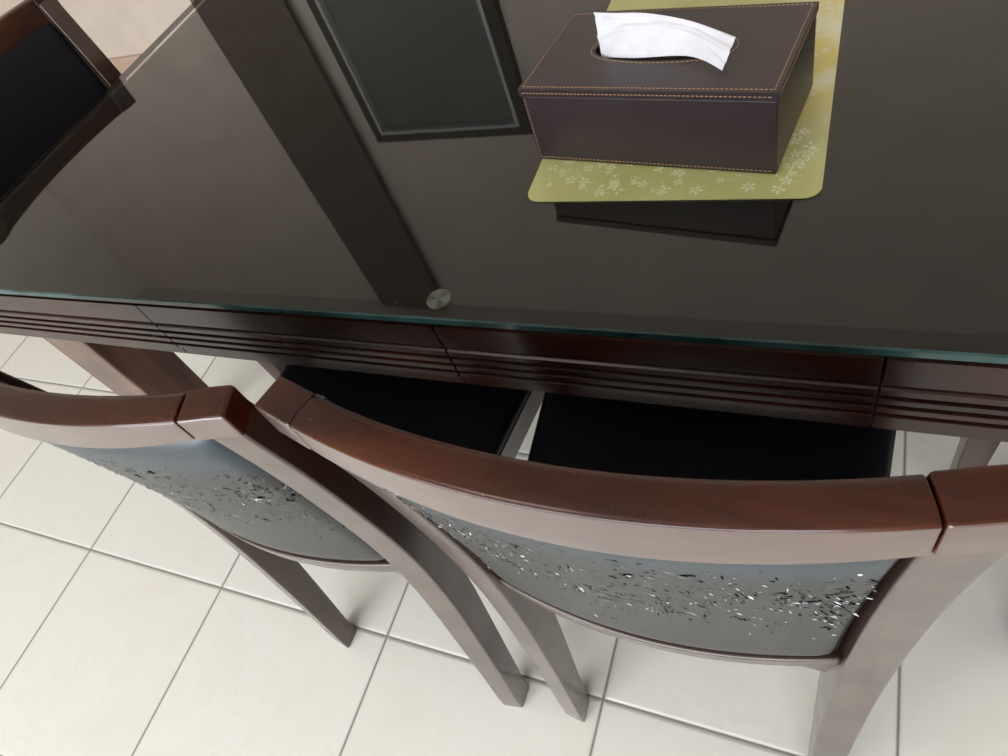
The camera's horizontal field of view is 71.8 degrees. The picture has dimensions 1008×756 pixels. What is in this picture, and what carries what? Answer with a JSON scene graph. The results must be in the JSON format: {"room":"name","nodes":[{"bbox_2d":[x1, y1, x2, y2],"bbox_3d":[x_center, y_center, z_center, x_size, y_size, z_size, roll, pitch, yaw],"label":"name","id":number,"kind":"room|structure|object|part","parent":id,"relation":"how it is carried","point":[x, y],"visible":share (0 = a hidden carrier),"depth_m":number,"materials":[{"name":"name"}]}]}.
{"room":"dining room","nodes":[
{"label":"dining room","id":0,"kind":"room"},
{"bbox_2d":[0,0,195,57],"bbox_3d":[-0.265,-2.237,1.345,7.600,3.100,0.200,6,57,24],"label":"floor","id":1,"kind":"structure","parent":0,"point":[119,28],"depth_m":3.10,"materials":[{"name":"tile"}]},
{"bbox_2d":[108,52,153,78],"bbox_3d":[0.131,-1.279,2.434,7.200,0.100,0.015,6,57,24],"label":"baseboard","id":2,"kind":"structure","parent":1,"relation":"attached to","point":[122,63],"depth_m":3.27,"materials":[{"name":"paint"}]},
{"bbox_2d":[0,78,1007,755],"bbox_3d":[-0.611,0.795,1.264,7.600,0.100,5.400,6,57,24],"label":"floor","id":3,"kind":"structure","parent":0,"point":[129,626],"depth_m":1.31,"materials":[{"name":"tile"}]},
{"bbox_2d":[0,0,285,379],"bbox_3d":[-0.623,-0.280,1.442,0.482,0.882,0.440,6,57,24],"label":"dining chair","id":4,"kind":"object","parent":3,"relation":"on","point":[52,71],"visible":0.31,"depth_m":1.30,"materials":[{"name":"brown wood"}]},
{"bbox_3d":[-0.932,-0.532,1.225,0.053,0.080,0.363,6,57,24],"label":"crest rail","id":5,"kind":"part","parent":4,"relation":"part of","materials":[{"name":"brown wood"}]},
{"bbox_3d":[-0.721,-0.443,1.613,0.096,0.868,0.060,6,57,24],"label":"post","id":6,"kind":"part","parent":4,"relation":"part of","materials":[{"name":"brown wood"}]},
{"bbox_3d":[-0.418,0.034,1.456,0.040,0.380,0.040,6,57,24],"label":"leg","id":7,"kind":"part","parent":4,"relation":"part of","materials":[{"name":"brown wood"}]},
{"bbox_2d":[0,364,544,706],"bbox_3d":[-0.195,0.090,1.000,0.440,0.882,0.482,8,58,25],"label":"dining chair","id":8,"kind":"object","parent":3,"relation":"on","point":[279,503],"visible":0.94,"depth_m":0.71,"materials":[{"name":"brown wood"}]},
{"bbox_3d":[-0.389,0.018,0.575,0.363,0.040,0.053,8,58,25],"label":"crest rail","id":9,"kind":"part","parent":8,"relation":"part of","materials":[{"name":"brown wood"}]},
{"bbox_3d":[-0.420,0.211,1.002,0.060,0.868,0.096,8,58,25],"label":"post","id":10,"kind":"part","parent":8,"relation":"part of","materials":[{"name":"brown wood"}]},
{"bbox_3d":[-0.269,0.201,0.878,0.335,0.026,0.051,8,58,25],"label":"rail","id":11,"kind":"part","parent":8,"relation":"part of","materials":[{"name":"brown wood"}]},
{"bbox_3d":[-0.085,0.257,0.841,0.060,0.868,0.096,8,58,25],"label":"post","id":12,"kind":"part","parent":8,"relation":"part of","materials":[{"name":"brown wood"}]},
{"bbox_2d":[279,364,529,454],"bbox_3d":[-0.184,0.052,1.011,0.436,0.040,0.404,8,58,25],"label":"seat cushion","id":13,"kind":"object","parent":8,"relation":"on","point":[487,419],"depth_m":0.96,"materials":[{"name":"black fabric"}]},
{"bbox_3d":[-0.171,0.081,1.048,0.432,0.057,0.400,8,58,25],"label":"seat frame","id":14,"kind":"part","parent":8,"relation":"part of","materials":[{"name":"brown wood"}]},
{"bbox_2d":[0,0,1007,441],"bbox_3d":[0.106,-0.209,1.196,1.550,0.760,0.908,6,57,24],"label":"dining table","id":15,"kind":"object","parent":3,"relation":"on","point":[345,185],"visible":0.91,"depth_m":0.73,"materials":[{"name":"brown wood"}]},
{"bbox_3d":[-0.627,0.034,1.312,0.104,0.720,0.100,6,57,24],"label":"leg","id":16,"kind":"part","parent":15,"relation":"part of","materials":[{"name":"brown wood"}]},
{"bbox_2d":[528,0,844,201],"bbox_3d":[0.210,-0.336,0.753,0.274,0.002,0.420,6,57,24],"label":"placemat","id":17,"kind":"object","parent":15,"relation":"on","point":[800,173],"visible":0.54,"depth_m":0.67,"materials":[{"name":"fabric"}]},
{"bbox_2d":[517,1,818,173],"bbox_3d":[0.153,-0.291,0.662,0.244,0.117,0.134,14,60,29],"label":"tissue box","id":18,"kind":"object","parent":17,"relation":"on","point":[728,87],"visible":1,"depth_m":0.63,"materials":[{"name":"brown leather"}]},
{"bbox_3d":[0.147,-0.304,0.647,0.243,0.008,0.133,14,60,29],"label":"lid","id":19,"kind":"part","parent":18,"relation":"part of","materials":[{"name":"brown leather"}]},
{"bbox_2d":[255,376,1007,755],"bbox_3d":[0.217,0.129,0.816,0.440,0.882,0.482,6,57,24],"label":"dining chair","id":20,"kind":"object","parent":3,"relation":"on","point":[701,533],"visible":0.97,"depth_m":0.45,"materials":[{"name":"brown wood"}]},
{"bbox_3d":[-0.005,0.256,0.812,0.060,0.868,0.096,6,57,24],"label":"post","id":21,"kind":"part","parent":20,"relation":"part of","materials":[{"name":"brown wood"}]},
{"bbox_3d":[0.031,0.060,0.391,0.363,0.048,0.053,6,57,24],"label":"crest rail","id":22,"kind":"part","parent":20,"relation":"part of","materials":[{"name":"brown wood"}]},
{"bbox_3d":[0.149,0.241,0.691,0.335,0.026,0.051,6,57,24],"label":"rail","id":23,"kind":"part","parent":20,"relation":"part of","materials":[{"name":"brown wood"}]},
{"bbox_2d":[527,392,895,479],"bbox_3d":[0.226,0.091,0.827,0.436,0.040,0.404,6,57,24],"label":"seat cushion","id":24,"kind":"object","parent":20,"relation":"on","point":[582,432],"depth_m":0.81,"materials":[{"name":"black fabric"}]},
{"bbox_3d":[0.240,0.119,0.864,0.432,0.057,0.400,6,57,24],"label":"seat frame","id":25,"kind":"part","parent":20,"relation":"part of","materials":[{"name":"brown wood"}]},
{"bbox_3d":[0.335,0.291,0.658,0.060,0.868,0.096,6,57,24],"label":"post","id":26,"kind":"part","parent":20,"relation":"part of","materials":[{"name":"brown wood"}]},
{"bbox_2d":[949,437,999,469],"bbox_3d":[0.828,-0.148,0.798,0.482,0.882,0.440,6,57,24],"label":"dining chair","id":27,"kind":"object","parent":3,"relation":"on","point":[970,452],"visible":0.04,"depth_m":0.93,"materials":[{"name":"brown wood"}]},
{"bbox_3d":[-1.527,-1.063,-1.175,7.600,0.100,5.400,6,57,24],"label":"ceiling","id":28,"kind":"structure","parent":0,"visible":0},
{"bbox_2d":[190,0,204,8],"bbox_3d":[-1.421,-2.220,1.766,0.440,3.060,0.012,6,57,24],"label":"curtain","id":29,"kind":"object","parent":28,"relation":"hanging from","point":[191,1],"visible":0.02,"depth_m":2.80,"materials":[{"name":"fabric"}]}
]}

